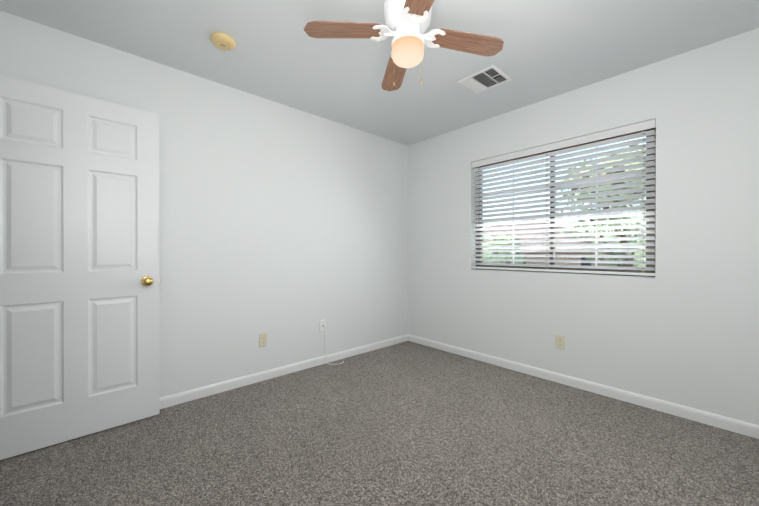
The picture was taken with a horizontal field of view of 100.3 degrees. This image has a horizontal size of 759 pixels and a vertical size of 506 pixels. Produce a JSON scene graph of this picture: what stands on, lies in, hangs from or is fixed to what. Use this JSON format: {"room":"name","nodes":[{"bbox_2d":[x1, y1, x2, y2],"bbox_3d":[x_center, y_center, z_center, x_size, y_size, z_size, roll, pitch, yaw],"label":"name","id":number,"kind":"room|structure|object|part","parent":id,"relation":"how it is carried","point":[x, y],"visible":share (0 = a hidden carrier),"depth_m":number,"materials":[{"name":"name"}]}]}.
{"room":"empty bedroom","nodes":[
{"label":"empty bedroom","id":0,"kind":"room"},
{"bbox_2d":[0,11,407,396],"bbox_3d":[-0.985,-0.120,2.878,3.820,2.440,0.180,0,0,-42],"label":"wall","id":1,"kind":"structure","parent":0,"point":[284,227],"depth_m":2.66,"materials":[{"name":"white paint"}]},
{"bbox_2d":[0,75,159,459],"bbox_3d":[-1.797,0.077,1.882,0.822,2.030,0.180,0,0,-43],"label":"door","id":2,"kind":"structure","parent":1,"relation":"in","point":[79,275],"depth_m":1.86,"materials":[{"name":"white paint"}]},
{"bbox_3d":[-1.537,0.186,2.127,0.108,0.066,0.180,0,0,-43],"label":"knob","id":3,"kind":"part","parent":2,"relation":"part of","materials":[{"name":"gold metal"}]},
{"bbox_2d":[259,333,266,346],"bbox_3d":[-1.003,0.752,2.737,0.070,0.115,0.007,0,0,-42],"label":"electrical outlet","id":4,"kind":"object","parent":1,"relation":"attached to","point":[262,339],"visible":1,"depth_m":2.73,"materials":[{"name":"beige plastic"}]},
{"bbox_2d":[160,334,407,408],"bbox_3d":[-0.920,1.061,2.810,3.460,0.078,0.013,0,0,-42],"label":"baseboard","id":5,"kind":"structure","parent":1,"relation":"attached to","point":[191,395],"depth_m":2.75,"materials":[{"name":"white paint"}]},
{"bbox_2d":[319,319,343,364],"bbox_3d":[-0.465,0.880,3.146,0.227,0.434,0.126,0,0,-42],"label":"socket","id":6,"kind":"object","parent":1,"relation":"attached to","point":[322,325],"visible":0.98,"depth_m":3.13,"materials":[{"name":"white plastic"}]},
{"bbox_2d":[0,341,758,505],"bbox_3d":[0.185,1.178,1.593,3.820,0.150,3.660,0,0,-42],"label":"floor","id":7,"kind":"structure","parent":0,"point":[407,423],"depth_m":1.77,"materials":[{"name":"carpet"}]},
{"bbox_2d":[0,0,758,145],"bbox_3d":[0.185,-1.412,1.587,3.820,0.150,3.660,0,0,-42],"label":"ceiling","id":8,"kind":"structure","parent":0,"point":[551,49],"depth_m":2.04,"materials":[{"name":"white paint"}]},
{"bbox_2d":[210,32,235,49],"bbox_3d":[-0.980,-1.319,1.986,0.142,0.038,0.142,0,0,-42],"label":"smoke detector","id":9,"kind":"object","parent":8,"relation":"attached to","point":[222,41],"visible":1,"depth_m":1.96,"materials":[{"name":"beige plastic"}]},
{"bbox_2d":[304,0,503,90],"bbox_3d":[0.144,-1.100,1.618,0.772,0.474,0.772,0,0,37],"label":"ceiling fan","id":10,"kind":"object","parent":8,"relation":"attached to","point":[407,24],"visible":1,"depth_m":1.59,"materials":[{"name":"white"}]},
{"label":"blade","id":11,"kind":"part","parent":10,"relation":"part of","materials":[{"name":"brown wood"}]},
{"label":"blade","id":12,"kind":"part","parent":10,"relation":"part of","materials":[{"name":"brown wood"}]},
{"bbox_3d":[0.144,-1.197,1.617,0.243,0.280,0.243,0,0,-42],"label":"motor","id":13,"kind":"part","parent":10,"relation":"part of","materials":[{"name":"white metal"}]},
{"bbox_3d":[0.144,-1.017,1.618,0.163,0.089,0.163,0,0,-42],"label":"globe","id":14,"kind":"part","parent":10,"relation":"part of"},
{"label":"blade","id":15,"kind":"part","parent":10,"relation":"part of","materials":[{"name":"brown wood"}]},
{"label":"blade","id":16,"kind":"part","parent":10,"relation":"part of","materials":[{"name":"brown wood"}]},
{"bbox_2d":[458,65,511,93],"bbox_3d":[0.815,-1.332,2.455,0.282,0.014,0.296,0,0,-42],"label":"ceiling vent","id":17,"kind":"object","parent":8,"relation":"in","point":[489,77],"visible":1,"depth_m":2.44,"materials":[{"name":"white plastic"}]},
{"bbox_2d":[408,28,758,424],"bbox_3d":[1.532,-0.120,2.814,0.180,2.440,3.660,0,0,-42],"label":"wall","id":18,"kind":"structure","parent":0,"point":[681,327],"depth_m":2.26,"materials":[{"name":"white paint"}]},
{"bbox_2d":[555,335,564,349],"bbox_3d":[1.526,0.755,2.682,0.007,0.115,0.070,0,0,-42],"label":"electrical outlet","id":19,"kind":"object","parent":18,"relation":"attached to","point":[559,341],"visible":1,"depth_m":2.68,"materials":[{"name":"beige plastic"}]},
{"bbox_2d":[476,128,655,276],"bbox_3d":[1.534,-0.388,2.849,0.060,1.125,1.467,0,0,-42],"label":"window unit","id":20,"kind":"structure","parent":18,"relation":"in","point":[640,247],"depth_m":2.66,"materials":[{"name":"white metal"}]},
{"bbox_2d":[472,119,655,275],"bbox_3d":[1.473,-0.393,2.794,0.069,1.110,1.461,0,0,-42],"label":"window blinds","id":21,"kind":"object","parent":20,"relation":"attached to","point":[636,127],"visible":1,"depth_m":2.65,"materials":[{"name":"white plastic"}]},
{"bbox_2d":[408,334,758,438],"bbox_3d":[1.461,1.061,2.752,0.013,0.078,3.300,0,0,-42],"label":"baseboard","id":22,"kind":"structure","parent":18,"relation":"attached to","point":[724,422],"depth_m":2.40,"materials":[{"name":"white paint"}]},
{"label":"outside","id":23,"kind":"structure","parent":0,"visible":0},
{"bbox_2d":[483,144,645,266],"bbox_3d":[16.391,0.242,28.668,56.140,7.974,65.000,0,0,-42],"label":"scenery","id":24,"kind":"structure","parent":23,"point":[598,253],"depth_m":10.29,"materials":[{"name":"green"}]}
]}

